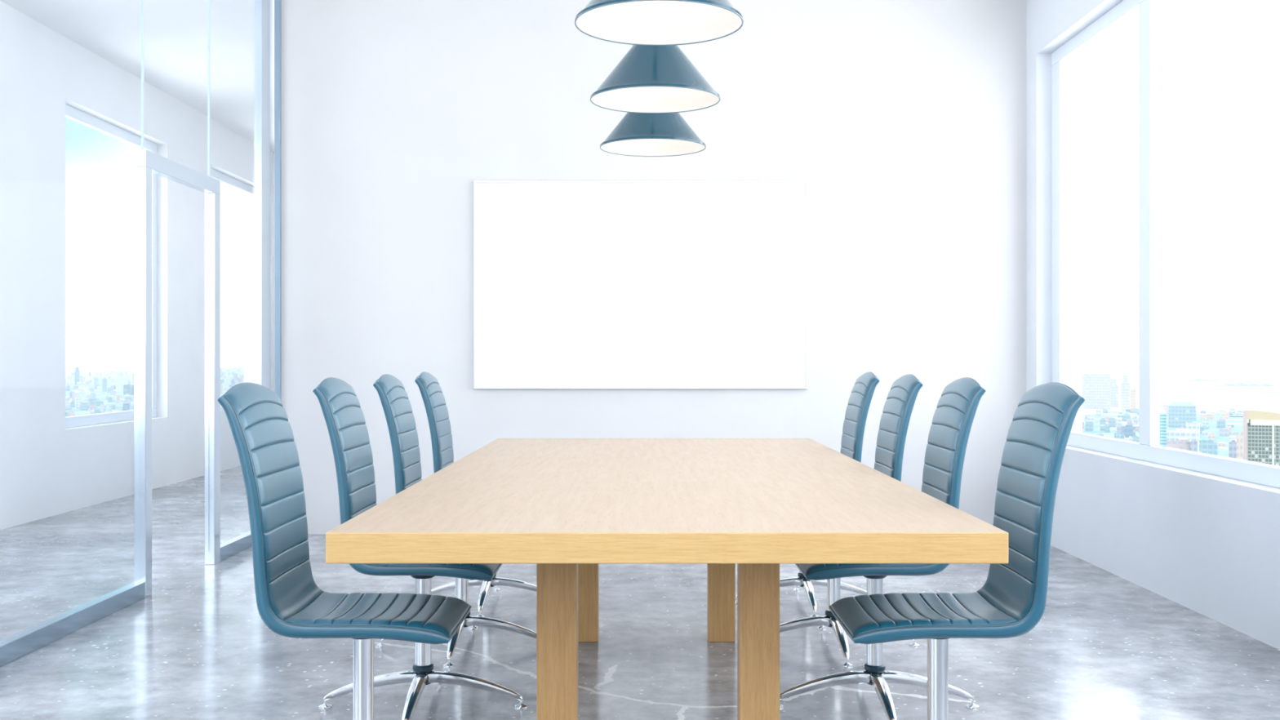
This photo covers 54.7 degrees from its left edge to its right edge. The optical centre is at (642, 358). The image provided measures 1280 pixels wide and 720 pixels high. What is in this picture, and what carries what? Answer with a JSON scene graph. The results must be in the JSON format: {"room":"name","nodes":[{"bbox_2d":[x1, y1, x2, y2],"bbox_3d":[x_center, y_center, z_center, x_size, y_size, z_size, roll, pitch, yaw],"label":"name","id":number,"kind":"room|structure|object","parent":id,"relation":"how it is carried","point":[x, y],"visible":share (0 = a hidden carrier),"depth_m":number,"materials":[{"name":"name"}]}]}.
{"room":"office","nodes":[
{"label":"office","id":0,"kind":"room"},
{"bbox_2d":[0,0,274,529],"bbox_3d":[-4.290,-0.604,7.000,0.280,3.420,18.000,0,0,0],"label":"wall","id":1,"kind":"structure","parent":0,"point":[48,468],"depth_m":8.88,"materials":[{"name":"white paint"}]},
{"bbox_2d":[65,103,156,428],"bbox_3d":[-4.264,-0.681,9.855,0.048,2.385,1.910,0,0,0],"label":"window","id":2,"kind":"structure","parent":1,"relation":"in","point":[71,113],"depth_m":10.23,"materials":[{"name":"white"}]},
{"bbox_2d":[210,168,254,409],"bbox_3d":[-4.264,-0.681,12.825,0.048,2.385,1.850,0,0,0],"label":"window","id":3,"kind":"structure","parent":1,"relation":"in","point":[224,179],"depth_m":13.08,"materials":[{"name":"white"}]},
{"bbox_2d":[0,0,274,153],"bbox_3d":[-0.865,-2.389,7.000,7.170,0.150,18.000,0,0,0],"label":"ceiling","id":4,"kind":"structure","parent":0,"point":[175,31],"depth_m":9.04,"materials":[{"name":"paint"}]},
{"bbox_2d":[600,112,706,156],"bbox_3d":[0.042,-1.578,4.950,0.425,1.472,0.425,0,0,0],"label":"pendant lamp","id":5,"kind":"object","parent":4,"relation":"hanging from","point":[637,135],"visible":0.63,"depth_m":4.86,"materials":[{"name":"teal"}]},
{"bbox_2d":[590,44,720,113],"bbox_3d":[0.042,-1.578,4.040,0.425,1.472,0.425,0,0,0],"label":"pendant lamp","id":6,"kind":"object","parent":4,"relation":"hanging from","point":[647,79],"visible":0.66,"depth_m":3.96,"materials":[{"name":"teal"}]},
{"bbox_2d":[574,0,743,45],"bbox_3d":[0.042,-1.578,3.120,0.425,1.472,0.425,0,0,0],"label":"pendant lamp","id":7,"kind":"object","parent":4,"relation":"hanging from","point":[632,22],"visible":1,"depth_m":3.25,"materials":[{"name":"blue metal"}]},
{"bbox_2d":[0,0,281,666],"bbox_3d":[-2.313,-0.604,2.900,0.074,3.420,9.800,0,0,0],"label":"wall","id":8,"kind":"structure","parent":0,"point":[20,644],"depth_m":7.48,"materials":[{"name":"clear glass"}]},
{"bbox_2d":[133,149,220,597],"bbox_3d":[-2.323,0.069,6.225,0.054,2.075,1.010,0,0,0],"label":"door","id":9,"kind":"structure","parent":8,"relation":"in","point":[146,162],"depth_m":5.79,"materials":[{"name":"silver metal"}]},
{"bbox_2d":[0,466,1279,719],"bbox_3d":[-0.865,1.166,7.000,7.170,0.120,18.000,0,0,0],"label":"floor","id":10,"kind":"structure","parent":0,"point":[1104,645],"depth_m":4.71,"materials":[{"name":"concrete"}]},
{"bbox_2d":[217,382,471,719],"bbox_3d":[-0.719,0.582,3.101,0.653,1.047,0.600,0,0,26],"label":"office chair","id":11,"kind":"object","parent":10,"relation":"on","point":[290,602],"visible":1,"depth_m":3.02,"materials":[{"name":"teal leather"}]},
{"bbox_2d":[312,377,527,719],"bbox_3d":[-0.719,0.582,3.919,0.653,1.047,0.600,0,0,-26],"label":"office chair","id":12,"kind":"object","parent":10,"relation":"on","point":[344,416],"visible":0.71,"depth_m":3.85,"materials":[{"name":"teal leather"}]},
{"bbox_2d":[373,373,536,666],"bbox_3d":[-0.719,0.582,4.781,0.653,1.047,0.600,0,0,26],"label":"office chair","id":13,"kind":"object","parent":10,"relation":"on","point":[397,410],"visible":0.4,"depth_m":4.71,"materials":[{"name":"teal leather"}]},
{"bbox_2d":[414,371,536,616],"bbox_3d":[-0.719,0.582,5.599,0.653,1.047,0.600,0,0,-26],"label":"office chair","id":14,"kind":"object","parent":10,"relation":"on","point":[433,399],"visible":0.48,"depth_m":5.53,"materials":[{"name":"teal leather"}]},
{"bbox_2d":[325,438,1008,719],"bbox_3d":[0.051,0.731,4.045,1.400,0.750,3.020,0,0,0],"label":"conference table","id":15,"kind":"object","parent":10,"relation":"on","point":[566,507],"visible":1,"depth_m":3.17,"materials":[{"name":"brown wood"}]},
{"bbox_2d":[735,371,879,616],"bbox_3d":[0.760,0.582,5.599,0.653,1.047,0.600,0,0,26],"label":"office chair","id":16,"kind":"object","parent":10,"relation":"on","point":[863,390],"visible":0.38,"depth_m":5.52,"materials":[{"name":"teal leather"}]},
{"bbox_2d":[779,373,922,666],"bbox_3d":[0.760,0.582,4.759,0.653,1.047,0.600,0,0,26],"label":"office chair","id":17,"kind":"object","parent":10,"relation":"on","point":[902,395],"visible":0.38,"depth_m":4.71,"materials":[{"name":"teal leather"}]},
{"bbox_2d":[779,377,986,719],"bbox_3d":[0.760,0.582,3.919,0.653,1.047,0.600,0,0,26],"label":"office chair","id":18,"kind":"object","parent":10,"relation":"on","point":[956,409],"visible":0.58,"depth_m":3.85,"materials":[{"name":"teal leather"}]},
{"bbox_2d":[828,382,1084,719],"bbox_3d":[0.760,0.582,3.101,0.653,1.047,0.600,0,0,-26],"label":"office chair","id":19,"kind":"object","parent":10,"relation":"on","point":[1011,601],"visible":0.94,"depth_m":3.02,"materials":[{"name":"teal leather"}]},
{"bbox_2d":[281,0,1026,533],"bbox_3d":[0.050,-0.604,7.900,4.740,3.420,0.200,0,0,0],"label":"wall","id":20,"kind":"structure","parent":0,"point":[904,122],"depth_m":7.80,"materials":[{"name":"paint"}]},
{"bbox_2d":[473,180,808,388],"bbox_3d":[-0.010,-0.465,7.782,2.098,1.307,0.033,0,0,0],"label":"whiteboard","id":21,"kind":"object","parent":20,"relation":"attached to","point":[578,284],"visible":1,"depth_m":7.77,"materials":[{"name":"white ceramic"}]},
{"bbox_2d":[1026,0,1279,649],"bbox_3d":[2.560,-0.604,3.000,0.280,3.420,10.000,0,0,0],"label":"wall","id":22,"kind":"structure","parent":0,"point":[1208,544],"depth_m":6.43,"materials":[{"name":"paint"}]},
{"bbox_2d":[1051,0,1279,488],"bbox_3d":[2.534,-0.681,3.950,0.048,2.385,7.300,0,0,0],"label":"window","id":23,"kind":"structure","parent":22,"relation":"in","point":[1148,448],"depth_m":6.21,"materials":[{"name":"white"}]},
{"label":"outside","id":24,"kind":"structure","parent":0,"visible":0},
{"bbox_2d":[65,367,1279,457],"bbox_3d":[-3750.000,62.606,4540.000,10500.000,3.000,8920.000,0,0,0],"label":"city","id":25,"kind":"object","parent":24,"point":[119,381],"depth_m":1624.22},
{"bbox_2d":[65,400,69,407],"bbox_3d":[-694.980,55.922,1494.544,5.862,10.368,4.689,0,0,-26],"label":"building","id":26,"kind":"structure","parent":25,"relation":"on","point":[67,403],"depth_m":1492.65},
{"bbox_2d":[65,385,69,391],"bbox_3d":[-1093.556,55.715,2357.723,10.132,10.783,8.105,0,0,-24],"label":"building","id":27,"kind":"structure","parent":25,"relation":"on","point":[67,388],"depth_m":2353.44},
{"bbox_2d":[65,406,71,410],"bbox_3d":[-682.190,59.129,1469.272,8.075,3.954,6.460,0,0,-31],"label":"building","id":28,"kind":"structure","parent":25,"relation":"on","point":[67,408],"depth_m":1467.00,"materials":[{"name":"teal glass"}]},
{"bbox_2d":[67,409,75,416],"bbox_3d":[-575.807,56.545,1248.260,6.176,9.121,4.941,0,0,-32],"label":"building","id":29,"kind":"structure","parent":25,"relation":"on","point":[71,413],"depth_m":1246.24,"materials":[{"name":"pink brick"}]},
{"bbox_2d":[69,382,73,393],"bbox_3d":[-1008.471,52.105,2186.209,5.957,18.001,4.766,0,0,-27],"label":"building","id":30,"kind":"structure","parent":25,"relation":"on","point":[71,385],"depth_m":2184.56,"materials":[{"name":"white"}]},
{"bbox_2d":[70,400,75,407],"bbox_3d":[-720.968,57.383,1565.229,5.476,7.445,4.381,0,0,-29],"label":"building","id":31,"kind":"structure","parent":25,"relation":"on","point":[72,403],"depth_m":1563.52,"materials":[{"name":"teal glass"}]},
{"bbox_2d":[71,392,75,402],"bbox_3d":[-790.157,53.824,1718.746,3.754,14.565,3.003,0,0,-21],"label":"building","id":32,"kind":"structure","parent":25,"relation":"on","point":[73,393],"depth_m":1717.61,"materials":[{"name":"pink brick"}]},
{"bbox_2d":[73,391,79,397],"bbox_3d":[-898.508,56.174,1964.694,7.764,9.865,6.211,0,0,-27],"label":"building","id":33,"kind":"structure","parent":25,"relation":"on","point":[77,393],"depth_m":1962.05,"materials":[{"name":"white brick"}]},
{"bbox_2d":[75,366,79,384],"bbox_3d":[-1326.312,40.073,2903.801,10.253,42.066,8.202,0,0,-22],"label":"building","id":34,"kind":"structure","parent":25,"relation":"on","point":[77,371],"depth_m":2900.43,"materials":[{"name":"blue"}]},
{"bbox_2d":[75,395,82,408],"bbox_3d":[-693.224,53.583,1522.507,6.909,15.045,5.527,0,0,-25],"label":"building","id":35,"kind":"structure","parent":25,"relation":"on","point":[78,399],"depth_m":1519.86,"materials":[{"name":"white"}]},
{"bbox_2d":[80,402,88,410],"bbox_3d":[-664.136,56.552,1471.122,8.297,9.108,6.638,0,0,-28],"label":"building","id":36,"kind":"structure","parent":25,"relation":"on","point":[83,406],"depth_m":1468.43,"materials":[{"name":"teal glass"}]},
{"bbox_2d":[84,394,92,398],"bbox_3d":[-815.218,56.999,1822.137,9.529,8.214,7.623,0,0,-24],"label":"building","id":37,"kind":"structure","parent":25,"relation":"on","point":[90,396],"depth_m":1818.59,"materials":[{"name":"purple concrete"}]},
{"bbox_2d":[88,398,96,408],"bbox_3d":[-667.986,54.417,1502.868,8.333,13.379,6.667,0,0,-31],"label":"building","id":38,"kind":"structure","parent":25,"relation":"on","point":[91,401],"depth_m":1500.14,"materials":[{"name":"teal glass"}]},
{"bbox_2d":[89,386,94,391],"bbox_3d":[-1028.509,57.167,2312.191,7.685,7.879,6.148,0,0,-21],"label":"building","id":39,"kind":"structure","parent":25,"relation":"on","point":[91,388],"depth_m":2309.61,"materials":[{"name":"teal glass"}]},
{"bbox_2d":[89,404,97,411],"bbox_3d":[-634.778,57.182,1430.665,6.959,7.848,5.567,0,0,-22],"label":"building","id":40,"kind":"structure","parent":25,"relation":"on","point":[91,406],"depth_m":1428.13,"materials":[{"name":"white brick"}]},
{"bbox_2d":[91,392,96,398],"bbox_3d":[-842.672,56.578,1897.793,7.904,9.057,6.323,0,0,-27],"label":"building","id":41,"kind":"structure","parent":25,"relation":"on","point":[94,396],"depth_m":1895.66,"materials":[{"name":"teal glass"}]},
{"bbox_2d":[93,375,98,385],"bbox_3d":[-1247.475,49.853,2826.160,10.103,22.507,8.082,0,0,-25],"label":"building","id":42,"kind":"structure","parent":25,"relation":"on","point":[95,377],"depth_m":2822.89,"materials":[{"name":"teal glass"}]},
{"bbox_2d":[96,400,103,405],"bbox_3d":[-702.915,57.598,1604.023,8.450,7.016,6.760,0,0,-27],"label":"building","id":43,"kind":"structure","parent":25,"relation":"on","point":[98,402],"depth_m":1600.99,"materials":[{"name":"teal glass"}]},
{"bbox_2d":[99,404,104,413],"bbox_3d":[-611.071,56.510,1399.277,4.451,9.193,3.561,0,0,-25],"label":"building","id":44,"kind":"structure","parent":25,"relation":"on","point":[101,407],"depth_m":1397.77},
{"bbox_2d":[102,377,106,391],"bbox_3d":[-1001.071,47.977,2302.886,8.131,26.257,6.505,0,0,-27],"label":"building","id":45,"kind":"structure","parent":25,"relation":"on","point":[104,380],"depth_m":2300.04,"materials":[{"name":"teal glass"}]},
{"bbox_2d":[107,395,111,402],"bbox_3d":[-748.970,56.474,1739.712,4.312,9.265,3.449,0,0,-26],"label":"building","id":46,"kind":"structure","parent":25,"relation":"on","point":[109,397],"depth_m":1738.28,"materials":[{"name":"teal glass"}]},
{"bbox_2d":[107,404,111,412],"bbox_3d":[-592.220,56.194,1375.527,4.182,9.824,3.345,0,0,-27],"label":"building","id":47,"kind":"structure","parent":25,"relation":"on","point":[109,407],"depth_m":1374.09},
{"bbox_2d":[106,386,114,392],"bbox_3d":[-960.353,55.979,2234.357,10.403,10.255,8.323,0,0,-20],"label":"building","id":48,"kind":"structure","parent":25,"relation":"on","point":[108,388],"depth_m":2229.82,"materials":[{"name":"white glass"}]},
{"bbox_2d":[110,391,115,395],"bbox_3d":[-895.429,57.544,2092.264,8.784,7.124,7.027,0,0,-28],"label":"building","id":49,"kind":"structure","parent":25,"relation":"on","point":[112,393],"depth_m":2089.10,"materials":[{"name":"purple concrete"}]},
{"bbox_2d":[114,394,121,400],"bbox_3d":[-761.254,56.610,1796.145,9.463,8.992,7.570,0,0,-29],"label":"building","id":50,"kind":"structure","parent":25,"relation":"on","point":[115,396],"depth_m":1791.71,"materials":[{"name":"white"}]},
{"bbox_2d":[116,395,119,403],"bbox_3d":[-723.881,56.015,1709.086,4.263,10.183,3.411,0,0,-19],"label":"building","id":51,"kind":"structure","parent":25,"relation":"on","point":[117,397],"depth_m":1707.37,"materials":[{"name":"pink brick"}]},
{"bbox_2d":[123,403,129,410],"bbox_3d":[-602.317,56.411,1444.891,6.861,9.390,5.489,0,0,-17],"label":"building","id":52,"kind":"structure","parent":25,"relation":"on","point":[126,406],"depth_m":1442.32,"materials":[{"name":"blue"}]},
{"bbox_2d":[122,399,130,406],"bbox_3d":[-661.939,56.658,1588.514,9.101,8.897,7.281,0,0,-20],"label":"building","id":53,"kind":"structure","parent":25,"relation":"on","point":[125,400],"depth_m":1585.82,"materials":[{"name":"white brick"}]},
{"bbox_2d":[123,384,133,395],"bbox_3d":[-874.033,52.295,2106.417,16.970,17.621,13.576,0,0,-19],"label":"building","id":54,"kind":"structure","parent":25,"relation":"on","point":[127,388],"depth_m":2100.36,"materials":[{"name":"blue"}]},
{"bbox_2d":[124,395,132,401],"bbox_3d":[-737.705,57.411,1776.596,9.318,7.390,7.454,0,0,-18],"label":"building","id":55,"kind":"structure","parent":25,"relation":"on","point":[129,397],"depth_m":1773.87,"materials":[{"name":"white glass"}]},
{"bbox_2d":[220,384,222,393],"bbox_3d":[-741.365,53.416,2172.920,7.610,15.381,6.088,0,0,-24],"label":"building","id":56,"kind":"structure","parent":25,"relation":"on","point":[221,386],"depth_m":2170.74,"materials":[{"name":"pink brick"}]},
{"bbox_2d":[233,373,238,379],"bbox_3d":[-1189.100,51.969,3618.010,11.823,18.274,9.458,0,0,-14],"label":"building","id":57,"kind":"structure","parent":25,"relation":"on","point":[235,375],"depth_m":3614.06,"materials":[{"name":"teal glass"}]},
{"bbox_2d":[1084,413,1089,419],"bbox_3d":[449.234,58.447,1250.567,4.741,5.318,3.793,0,0,13],"label":"building","id":58,"kind":"structure","parent":25,"relation":"on","point":[1085,415],"depth_m":1249.29,"materials":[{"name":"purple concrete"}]},
{"bbox_2d":[1084,421,1093,431],"bbox_3d":[380.355,57.184,1053.436,6.346,7.845,5.077,0,0,19],"label":"building","id":59,"kind":"structure","parent":25,"relation":"on","point":[1088,425],"depth_m":1051.24,"materials":[{"name":"teal glass"}]},
{"bbox_2d":[1087,415,1094,423],"bbox_3d":[421.839,57.220,1163.798,5.880,7.772,4.704,0,0,18],"label":"building","id":60,"kind":"structure","parent":25,"relation":"on","point":[1090,418],"depth_m":1161.63,"materials":[{"name":"white concrete"}]},
{"bbox_2d":[1082,367,1110,408],"bbox_3d":[552.872,35.856,1513.605,36.364,50.500,29.091,0,0,21],"label":"building","id":61,"kind":"structure","parent":25,"relation":"on","point":[1095,380],"depth_m":1499.59,"materials":[{"name":"white concrete"}]},
{"bbox_2d":[1096,409,1101,415],"bbox_3d":[490.122,57.917,1329.436,4.908,6.377,3.926,0,0,24],"label":"building","id":62,"kind":"structure","parent":25,"relation":"on","point":[1098,411],"depth_m":1327.59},
{"bbox_2d":[1099,417,1106,426],"bbox_3d":[419.777,57.489,1128.745,4.938,7.234,3.950,0,0,16],"label":"building","id":63,"kind":"structure","parent":25,"relation":"on","point":[1102,421],"depth_m":1127.26,"materials":[{"name":"teal glass"}]},
{"bbox_2d":[1100,424,1105,431],"bbox_3d":[391.434,58.524,1052.347,4.101,5.164,3.281,0,0,23],"label":"building","id":64,"kind":"structure","parent":25,"relation":"on","point":[1102,426],"depth_m":1050.98,"materials":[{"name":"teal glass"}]},
{"bbox_2d":[1103,416,1109,422],"bbox_3d":[444.461,57.945,1185.811,5.069,6.322,4.055,0,0,20],"label":"building","id":65,"kind":"structure","parent":25,"relation":"on","point":[1106,417],"depth_m":1183.67,"materials":[{"name":"white"}]},
{"bbox_2d":[1105,423,1110,432],"bbox_3d":[386.158,57.366,1027.999,3.506,7.480,2.805,0,0,14],"label":"building","id":66,"kind":"structure","parent":25,"relation":"on","point":[1107,425],"depth_m":1026.63,"materials":[{"name":"teal glass"}]},
{"bbox_2d":[1108,417,1115,426],"bbox_3d":[421.319,56.958,1109.804,5.898,8.296,4.719,0,0,22],"label":"building","id":67,"kind":"structure","parent":25,"relation":"on","point":[1112,421],"depth_m":1107.62,"materials":[{"name":"teal glass"}]},
{"bbox_2d":[1110,378,1118,407],"bbox_3d":[594.890,43.159,1564.566,11.818,35.894,9.455,0,0,15],"label":"building","id":68,"kind":"structure","parent":25,"relation":"on","point":[1113,386],"depth_m":1560.09,"materials":[{"name":"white concrete"}]},
{"bbox_2d":[1115,417,1122,425],"bbox_3d":[438.167,57.750,1141.130,7.577,6.711,6.062,0,0,17],"label":"building","id":69,"kind":"structure","parent":25,"relation":"on","point":[1118,420],"depth_m":1138.05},
{"bbox_2d":[1116,425,1121,434],"bbox_3d":[386.324,57.572,1001.578,4.456,7.069,3.565,0,0,19],"label":"building","id":70,"kind":"structure","parent":25,"relation":"on","point":[1118,428],"depth_m":1000.16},
{"bbox_2d":[1115,434,1124,439],"bbox_3d":[286.557,53.164,741.755,4.859,15.884,3.887,0,0,25],"label":"building","id":71,"kind":"structure","parent":25,"relation":"on","point":[1122,437],"depth_m":740.18,"materials":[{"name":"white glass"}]},
{"bbox_2d":[1117,413,1123,420],"bbox_3d":[473.061,57.809,1223.591,6.307,6.594,5.046,0,0,20],"label":"building","id":72,"kind":"structure","parent":25,"relation":"on","point":[1119,415],"depth_m":1221.54,"materials":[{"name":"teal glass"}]},
{"bbox_2d":[1120,374,1129,410],"bbox_3d":[567.133,40.073,1453.536,9.520,42.066,7.616,0,0,22],"label":"building","id":73,"kind":"structure","parent":25,"relation":"on","point":[1125,385],"depth_m":1450.26,"materials":[{"name":"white concrete"}]},
{"bbox_2d":[1123,413,1130,421],"bbox_3d":[472.085,57.272,1205.793,6.362,7.667,5.090,0,0,20],"label":"building","id":74,"kind":"structure","parent":25,"relation":"on","point":[1126,416],"depth_m":1203.78,"materials":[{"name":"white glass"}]},
{"bbox_2d":[1120,424,1135,437],"bbox_3d":[315.315,51.967,803.184,8.485,18.278,6.788,0,0,20],"label":"building","id":75,"kind":"structure","parent":25,"relation":"on","point":[1127,430],"depth_m":800.23,"materials":[{"name":"blue"}]},
{"bbox_2d":[1124,435,1133,441],"bbox_3d":[275.622,52.472,701.598,4.242,17.268,3.394,0,0,20],"label":"building","id":76,"kind":"structure","parent":25,"relation":"on","point":[1130,438],"depth_m":700.19,"materials":[{"name":"white"}]},
{"bbox_2d":[1130,387,1135,413],"bbox_3d":[555.880,47.169,1402.105,5.657,27.874,4.525,0,0,22],"label":"building","id":77,"kind":"structure","parent":25,"relation":"on","point":[1132,392],"depth_m":1400.16,"materials":[{"name":"white concrete"}]},
{"bbox_2d":[1132,435,1138,442],"bbox_3d":[295.670,53.538,741.529,4.111,15.136,3.289,0,0,22],"label":"building","id":78,"kind":"structure","parent":25,"relation":"on","point":[1135,438],"depth_m":740.00,"materials":[{"name":"teal glass"}]},
{"bbox_2d":[1133,408,1138,413],"bbox_3d":[556.085,58.524,1389.011,8.470,5.163,6.776,0,0,15],"label":"building","id":79,"kind":"structure","parent":25,"relation":"on","point":[1135,411],"depth_m":1386.56,"materials":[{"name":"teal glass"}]},
{"bbox_2d":[1133,417,1138,422],"bbox_3d":[446.258,57.514,1118.767,3.709,7.184,2.967,0,0,27],"label":"building","id":80,"kind":"structure","parent":25,"relation":"on","point":[1135,420],"depth_m":1117.67,"materials":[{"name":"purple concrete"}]},
{"bbox_2d":[1135,424,1138,431],"bbox_3d":[418.885,58.377,1044.840,5.017,5.459,4.014,0,0,28],"label":"building","id":81,"kind":"structure","parent":25,"relation":"on","point":[1136,425],"depth_m":1043.57,"materials":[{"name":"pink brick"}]},
{"bbox_2d":[1159,408,1166,447],"bbox_3d":[209.665,39.438,504.162,6.800,43.336,9.000,0,0,22],"label":"office tower","id":82,"kind":"structure","parent":25,"relation":"on","point":[1162,415],"depth_m":499.24,"materials":[{"name":"teal glass"}]},
{"bbox_2d":[1159,403,1168,417],"bbox_3d":[549.622,54.189,1304.389,12.475,13.833,9.980,0,0,28],"label":"building","id":83,"kind":"structure","parent":25,"relation":"on","point":[1162,406],"depth_m":1299.37,"materials":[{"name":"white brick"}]},
{"bbox_2d":[1166,438,1190,451],"bbox_3d":[278.827,51.402,644.763,12.606,19.409,10.085,0,0,19],"label":"building","id":84,"kind":"structure","parent":25,"relation":"on","point":[1182,444],"depth_m":640.10,"materials":[{"name":"pink brick"}]},
{"bbox_2d":[1167,401,1195,427],"bbox_3d":[482.974,49.720,1108.377,22.222,22.773,17.778,0,0,20],"label":"building","id":85,"kind":"structure","parent":25,"relation":"on","point":[1179,413],"depth_m":1100.88,"materials":[{"name":"teal glass"}]},
{"bbox_2d":[1166,429,1199,452],"bbox_3d":[334.340,52.432,766.571,18.808,17.348,15.047,0,0,29],"label":"building","id":86,"kind":"structure","parent":25,"relation":"on","point":[1171,435],"depth_m":760.88,"materials":[{"name":"white concrete"}]},
{"bbox_2d":[1185,421,1199,431],"bbox_3d":[401.632,53.508,903.250,9.091,15.197,7.273,0,0,27],"label":"building","id":87,"kind":"structure","parent":25,"relation":"on","point":[1195,426],"depth_m":900.16,"materials":[{"name":"white concrete"}]},
{"bbox_2d":[1190,438,1197,452],"bbox_3d":[283.331,51.078,636.195,3.207,20.055,2.566,0,0,21],"label":"building","id":88,"kind":"structure","parent":25,"relation":"on","point":[1193,444],"depth_m":634.97,"materials":[{"name":"blue"}]},
{"bbox_2d":[1200,426,1205,434],"bbox_3d":[455.089,58.105,1008.675,6.281,6.003,5.025,0,0,30],"label":"building","id":89,"kind":"structure","parent":25,"relation":"on","point":[1202,428],"depth_m":1006.29,"materials":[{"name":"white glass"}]},
{"bbox_2d":[1200,413,1205,419],"bbox_3d":[562.413,57.987,1241.765,4.353,6.239,3.482,0,0,23],"label":"building","id":90,"kind":"structure","parent":25,"relation":"on","point":[1202,415],"depth_m":1240.33,"materials":[{"name":"white concrete"}]},
{"bbox_2d":[1201,431,1208,435],"bbox_3d":[451.986,59.640,994.769,4.121,2.932,3.297,0,0,19],"label":"building","id":91,"kind":"structure","parent":25,"relation":"on","point":[1203,433],"depth_m":993.35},
{"bbox_2d":[1203,417,1208,424],"bbox_3d":[524.186,58.284,1151.376,4.657,5.644,3.726,0,0,23],"label":"building","id":92,"kind":"structure","parent":25,"relation":"on","point":[1206,421],"depth_m":1149.50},
{"bbox_2d":[1199,438,1218,456],"bbox_3d":[321.836,53.179,703.156,9.192,15.853,7.354,0,0,31],"label":"building","id":93,"kind":"structure","parent":25,"relation":"on","point":[1211,446],"depth_m":700.10,"materials":[{"name":"teal glass"}]},
{"bbox_2d":[1205,413,1214,419],"bbox_3d":[573.350,58.429,1250.018,7.577,5.353,6.062,0,0,30],"label":"building","id":94,"kind":"structure","parent":25,"relation":"on","point":[1210,416],"depth_m":1247.46,"materials":[{"name":"white concrete"}]},
{"bbox_2d":[1208,431,1215,438],"bbox_3d":[435.255,58.706,946.512,4.999,4.800,4.000,0,0,20],"label":"building","id":95,"kind":"structure","parent":25,"relation":"on","point":[1211,435],"depth_m":944.86,"materials":[{"name":"white"}]},
{"bbox_2d":[1216,419,1225,427],"bbox_3d":[511.846,57.592,1094.889,7.137,7.029,5.709,0,0,22],"label":"building","id":96,"kind":"structure","parent":25,"relation":"on","point":[1220,424],"depth_m":1092.31,"materials":[{"name":"teal glass"}]},
{"bbox_2d":[1218,441,1226,446],"bbox_3d":[404.498,59.653,864.848,5.425,2.907,4.340,0,0,21],"label":"building","id":97,"kind":"structure","parent":25,"relation":"on","point":[1220,443],"depth_m":862.83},
{"bbox_2d":[1218,428,1229,435],"bbox_3d":[461.691,58.270,982.624,6.929,5.672,5.543,0,0,19],"label":"building","id":98,"kind":"structure","parent":25,"relation":"on","point":[1225,432],"depth_m":980.22,"materials":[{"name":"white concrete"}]},
{"bbox_2d":[1222,411,1228,418],"bbox_3d":[590.897,57.186,1254.795,6.275,7.840,5.020,0,0,21],"label":"building","id":99,"kind":"structure","parent":25,"relation":"on","point":[1224,414],"depth_m":1252.65,"materials":[{"name":"white concrete"}]},
{"bbox_2d":[1226,425,1231,434],"bbox_3d":[474.375,57.573,1001.485,4.040,7.066,3.232,0,0,23],"label":"building","id":100,"kind":"structure","parent":25,"relation":"on","point":[1229,427],"depth_m":999.67,"materials":[{"name":"white"}]},
{"bbox_2d":[1229,408,1235,413],"bbox_3d":[661.660,58.250,1387.587,5.846,5.711,4.677,0,0,26],"label":"building","id":101,"kind":"structure","parent":25,"relation":"on","point":[1231,410],"depth_m":1385.88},
{"bbox_2d":[1228,440,1236,458],"bbox_3d":[306.513,51.563,641.654,4.525,19.086,3.620,0,0,24],"label":"building","id":102,"kind":"structure","parent":25,"relation":"on","point":[1232,445],"depth_m":640.26,"materials":[{"name":"white"}]},
{"bbox_2d":[1229,435,1235,441],"bbox_3d":[424.419,58.315,889.925,4.368,5.581,3.494,0,0,28],"label":"building","id":103,"kind":"structure","parent":25,"relation":"on","point":[1231,437],"depth_m":888.70,"materials":[{"name":"white"}]},
{"bbox_2d":[1233,431,1239,439],"bbox_3d":[451.416,58.333,941.112,4.027,5.546,3.221,0,0,27],"label":"building","id":104,"kind":"structure","parent":25,"relation":"on","point":[1235,433],"depth_m":939.57,"materials":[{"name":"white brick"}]},
{"bbox_2d":[1236,431,1242,459],"bbox_3d":[290.525,48.129,601.149,3.333,25.954,2.667,0,0,30],"label":"building","id":105,"kind":"structure","parent":25,"relation":"on","point":[1239,437],"depth_m":600.15,"materials":[{"name":"white concrete"}]},
{"bbox_2d":[1242,408,1279,466],"bbox_3d":[205.979,38.886,403.040,18.586,44.439,16.400,0,0,25],"label":"apartment tower","id":106,"kind":"structure","parent":25,"relation":"on","point":[1261,435],"depth_m":397.64,"materials":[{"name":"beige concrete"}]},
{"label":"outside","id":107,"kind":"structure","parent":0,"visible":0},
{"bbox_2d":[1082,367,1279,411],"bbox_3d":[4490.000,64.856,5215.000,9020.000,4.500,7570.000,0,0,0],"label":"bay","id":108,"kind":"object","parent":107,"point":[1207,397],"visible":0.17,"depth_m":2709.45,"materials":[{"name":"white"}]},
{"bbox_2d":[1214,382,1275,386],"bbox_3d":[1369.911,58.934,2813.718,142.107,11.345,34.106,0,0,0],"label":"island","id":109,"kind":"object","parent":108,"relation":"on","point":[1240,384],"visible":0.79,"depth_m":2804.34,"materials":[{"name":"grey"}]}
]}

